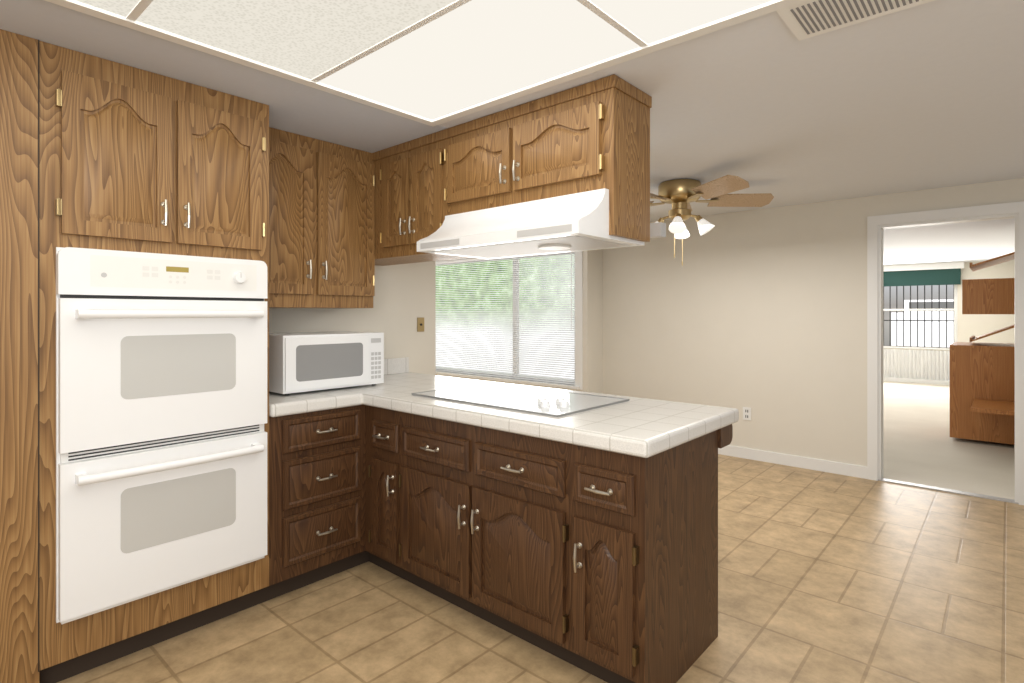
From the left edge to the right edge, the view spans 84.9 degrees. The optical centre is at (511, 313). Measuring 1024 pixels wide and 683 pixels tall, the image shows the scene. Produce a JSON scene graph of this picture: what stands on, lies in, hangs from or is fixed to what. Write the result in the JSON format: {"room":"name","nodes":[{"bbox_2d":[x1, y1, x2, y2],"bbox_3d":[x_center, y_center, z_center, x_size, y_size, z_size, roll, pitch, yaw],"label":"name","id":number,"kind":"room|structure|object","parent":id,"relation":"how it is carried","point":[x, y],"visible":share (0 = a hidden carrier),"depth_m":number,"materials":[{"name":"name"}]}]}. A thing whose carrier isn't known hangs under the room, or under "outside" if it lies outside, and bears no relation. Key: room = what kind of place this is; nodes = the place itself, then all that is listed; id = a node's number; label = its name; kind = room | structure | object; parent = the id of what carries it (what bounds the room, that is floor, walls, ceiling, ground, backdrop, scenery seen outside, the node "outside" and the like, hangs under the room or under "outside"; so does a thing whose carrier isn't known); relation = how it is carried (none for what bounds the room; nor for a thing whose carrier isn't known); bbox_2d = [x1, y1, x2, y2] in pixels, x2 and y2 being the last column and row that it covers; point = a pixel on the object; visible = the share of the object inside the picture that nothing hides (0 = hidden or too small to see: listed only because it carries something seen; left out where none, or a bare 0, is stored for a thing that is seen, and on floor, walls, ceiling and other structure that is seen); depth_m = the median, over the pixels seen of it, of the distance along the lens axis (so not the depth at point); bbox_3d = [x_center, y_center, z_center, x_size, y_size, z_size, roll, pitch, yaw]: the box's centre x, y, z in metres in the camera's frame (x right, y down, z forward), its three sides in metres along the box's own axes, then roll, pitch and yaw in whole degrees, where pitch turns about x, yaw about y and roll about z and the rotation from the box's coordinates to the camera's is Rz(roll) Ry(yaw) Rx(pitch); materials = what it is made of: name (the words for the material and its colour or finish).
{"room":"kitchen","nodes":[
{"label":"kitchen","id":0,"kind":"room"},
{"bbox_2d":[269,261,435,374],"bbox_3d":[-2.328,0.194,2.156,0.120,2.270,5.210,0,0,42],"label":"wall","id":1,"kind":"structure","parent":0,"point":[404,298],"depth_m":3.80,"materials":[{"name":"beige paint"}]},
{"bbox_2d":[269,127,332,305],"bbox_3d":[-1.279,-0.499,2.984,0.346,0.878,0.444,0,0,42],"label":"upper cabinet","id":2,"kind":"object","parent":1,"relation":"attached to","point":[300,166],"depth_m":2.93,"materials":[{"name":"brown wood"}]},
{"bbox_2d":[333,143,380,305],"bbox_3d":[-1.074,-0.499,3.215,0.346,0.878,0.442,0,0,42],"label":"upper cabinet","id":3,"kind":"object","parent":1,"relation":"attached to","point":[354,263],"depth_m":3.16,"materials":[{"name":"brown wood"}]},
{"bbox_2d":[384,357,408,372],"bbox_3d":[-1.135,0.357,3.399,0.013,0.104,1.260,0,0,42],"label":"backsplash","id":4,"kind":"structure","parent":1,"relation":"attached to","point":[394,365],"depth_m":3.79,"materials":[{"name":"white tile"}]},
{"bbox_2d":[385,141,420,257],"bbox_3d":[-0.439,-0.642,3.135,0.530,0.592,0.320,0,0,42],"label":"upper cabinet","id":5,"kind":"object","parent":1,"relation":"attached to","point":[397,156],"depth_m":3.10,"materials":[{"name":"brown wood"}]},
{"bbox_2d":[417,317,423,331],"bbox_3d":[-0.644,0.079,3.958,0.012,0.100,0.060,0,0,42],"label":"outlet plate","id":6,"kind":"object","parent":1,"relation":"attached to","point":[420,324],"visible":1,"depth_m":3.95,"materials":[{"name":"gold metal"}]},
{"bbox_2d":[409,74,616,257],"bbox_3d":[-0.036,-0.617,2.451,0.980,0.642,0.210,0,0,42],"label":"upper cabinet","id":7,"kind":"object","parent":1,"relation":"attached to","point":[567,170],"depth_m":2.46,"materials":[{"name":"brown wood"}]},
{"bbox_2d":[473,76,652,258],"bbox_3d":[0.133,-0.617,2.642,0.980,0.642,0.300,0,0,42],"label":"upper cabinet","id":8,"kind":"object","parent":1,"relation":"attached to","point":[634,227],"depth_m":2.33,"materials":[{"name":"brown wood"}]},
{"bbox_2d":[0,0,1023,264],"bbox_3d":[1.960,-0.990,5.700,8.400,0.102,16.200,0,0,42],"label":"ceiling","id":9,"kind":"structure","parent":0,"point":[928,95],"depth_m":2.51,"materials":[{"name":"white paint"}]},
{"bbox_2d":[45,0,805,126],"bbox_3d":[-0.360,-0.933,1.021,2.369,0.016,2.578,0,0,42],"label":"panels","id":10,"kind":"object","parent":9,"relation":"attached to","point":[432,63],"visible":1,"depth_m":1.89,"materials":[{"name":"white plastic"}]},
{"bbox_2d":[650,175,773,265],"bbox_3d":[1.173,-0.639,4.053,1.247,0.597,1.275,0,0,42],"label":"ceiling fan","id":11,"kind":"object","parent":9,"relation":"hanging from","point":[680,195],"visible":0.98,"depth_m":3.95,"materials":[{"name":"brown wood"}]},
{"bbox_2d":[777,0,934,40],"bbox_3d":[1.042,-0.934,1.677,0.400,0.013,0.260,0,0,42],"label":"ceiling vent","id":12,"kind":"object","parent":9,"relation":"in","point":[806,19],"visible":1,"depth_m":1.73,"materials":[{"name":"white metal"}]},
{"bbox_2d":[436,249,602,393],"bbox_3d":[-0.253,0.194,7.138,3.180,2.270,0.420,0,0,42],"label":"wall","id":13,"kind":"structure","parent":0,"point":[593,321],"depth_m":6.01,"materials":[{"name":"beige paint"}]},
{"bbox_2d":[436,251,582,389],"bbox_3d":[-0.319,0.021,6.950,2.910,1.585,0.150,0,0,42],"label":"window","id":14,"kind":"structure","parent":13,"relation":"in","point":[515,376],"depth_m":6.64,"materials":[{"name":"white"}]},
{"bbox_2d":[57,454,1023,682],"bbox_3d":[-0.805,1.359,2.578,8.400,0.060,7.860,0,0,42],"label":"floor","id":15,"kind":"structure","parent":0,"point":[825,577],"depth_m":2.46,"materials":[{"name":"beige tile"}]},
{"bbox_2d":[0,29,268,682],"bbox_3d":[-1.694,0.196,2.221,0.736,2.267,1.246,0,0,42],"label":"tall cabinet","id":16,"kind":"object","parent":15,"relation":"on","point":[134,359],"visible":1,"depth_m":2.08,"materials":[{"name":"brown wood"}]},
{"bbox_2d":[262,413,361,602],"bbox_3d":[-1.163,0.899,2.896,0.637,0.860,0.469,0,0,42],"label":"base cabinet","id":17,"kind":"object","parent":15,"relation":"on","point":[315,478],"depth_m":2.66,"materials":[{"name":"brown wood"}]},
{"bbox_2d":[362,445,405,579],"bbox_3d":[-0.419,0.899,2.998,0.382,0.860,0.640,0,0,42],"label":"base cabinet","id":18,"kind":"object","parent":15,"relation":"on","point":[383,471],"depth_m":2.77,"materials":[{"name":"brown wood"}]},
{"bbox_2d":[406,457,569,662],"bbox_3d":[0.014,0.899,2.613,1.065,0.860,0.640,0,0,42],"label":"base cabinet","id":19,"kind":"object","parent":15,"relation":"on","point":[498,552],"depth_m":2.28,"materials":[{"name":"brown wood"}]},
{"bbox_2d":[570,433,721,682],"bbox_3d":[0.524,0.899,2.162,0.297,0.860,0.640,0,0,42],"label":"base cabinet","id":20,"kind":"object","parent":15,"relation":"on","point":[578,529],"depth_m":1.96,"materials":[{"name":"brown wood"}]},
{"bbox_2d":[269,373,738,496],"bbox_3d":[-0.288,0.439,2.672,2.245,0.060,1.294,0,0,42],"label":"countertop","id":21,"kind":"structure","parent":20,"relation":"on","point":[558,456],"depth_m":2.31,"materials":[{"name":"white tile"}]},
{"bbox_2d":[269,331,383,394],"bbox_3d":[-1.072,0.258,3.088,0.423,0.298,0.590,0,0,42],"label":"microwave oven","id":22,"kind":"object","parent":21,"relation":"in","point":[305,361],"visible":0.98,"depth_m":2.89,"materials":[{"name":"white plastic"}]},
{"bbox_2d":[410,380,629,416],"bbox_3d":[0.022,0.394,2.713,0.916,0.030,0.556,0,0,42],"label":"cooktop","id":23,"kind":"object","parent":21,"relation":"in","point":[554,402],"depth_m":2.71,"materials":[{"name":"white glass"}]},
{"bbox_2d":[603,178,1023,466],"bbox_3d":[2.991,0.194,4.466,5.220,2.270,0.120,0,0,42],"label":"wall","id":24,"kind":"structure","parent":0,"point":[761,314],"depth_m":5.02,"materials":[{"name":"beige paint"}]},
{"bbox_2d":[743,407,750,420],"bbox_3d":[2.151,0.919,5.124,0.072,0.116,0.008,0,0,42],"label":"electrical outlet plate","id":25,"kind":"object","parent":24,"relation":"attached to","point":[746,413],"visible":1,"depth_m":5.12,"materials":[{"name":"white plastic"}]},
{"bbox_2d":[718,445,866,478],"bbox_3d":[1.924,1.282,5.321,2.490,0.095,0.014,0,0,42],"label":"baseboard","id":26,"kind":"structure","parent":24,"relation":"attached to","point":[852,470],"depth_m":4.83,"materials":[{"name":"white wood"}]},
{"bbox_2d":[867,201,1023,504],"bbox_3d":[3.264,0.277,4.224,0.970,2.105,0.156,0,0,42],"label":"door frame","id":27,"kind":"structure","parent":24,"relation":"attached to","point":[876,225],"depth_m":4.35,"materials":[{"name":"white wood"}]},
{"bbox_2d":[878,478,1018,503],"bbox_3d":[3.244,1.325,4.201,0.830,0.008,0.070,0,0,42],"label":"threshold","id":28,"kind":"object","parent":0,"point":[952,491],"depth_m":4.17,"materials":[{"name":"silver metal"}]},
{"bbox_2d":[883,381,1014,499],"bbox_3d":[5.097,1.357,8.171,3.820,0.064,8.340,0,0,42],"label":"floor","id":29,"kind":"structure","parent":0,"point":[921,446],"depth_m":5.41,"materials":[{"name":"beige carpet"}]},
{"bbox_2d":[883,260,1014,350],"bbox_3d":[7.525,0.194,11.003,3.700,2.270,0.120,0,0,42],"label":"wall","id":30,"kind":"structure","parent":0,"point":[970,325],"depth_m":10.06,"materials":[{"name":"beige paint"}]},
{"bbox_2d":[883,349,949,384],"bbox_3d":[7.371,1.014,11.018,2.150,0.630,0.038,0,0,42],"label":"panel","id":31,"kind":"object","parent":30,"relation":"attached to","point":[920,366],"visible":0.52,"depth_m":10.68,"materials":[{"name":"white"}]},
{"bbox_2d":[883,262,963,349],"bbox_3d":[7.376,-0.130,11.046,2.420,1.617,0.308,0,0,42],"label":"window","id":32,"kind":"structure","parent":30,"relation":"in","point":[931,274],"depth_m":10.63,"materials":[{"name":"white"}]},
{"bbox_3d":[6.502,0.194,6.967,0.120,2.270,8.280,0,0,42],"label":"wall","id":33,"kind":"structure","parent":0,"visible":0},
{"bbox_2d":[950,252,1014,444],"bbox_3d":[4.811,0.269,5.635,0.635,2.040,1.625,0,0,42],"label":"wooden cabinet","id":34,"kind":"object","parent":33,"relation":"attached to","point":[982,391],"visible":1,"depth_m":5.66,"materials":[{"name":"brown wood"}]},
{"label":"outside","id":35,"kind":"structure","parent":0,"visible":0},
{"bbox_2d":[436,254,574,379],"bbox_3d":[0.538,-0.171,8.695,7.500,4.000,0.001,0,0,42],"label":"window blind","id":36,"kind":"object","parent":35,"point":[510,291],"depth_m":9.25,"materials":[{"name":"white plastic"}]}
]}

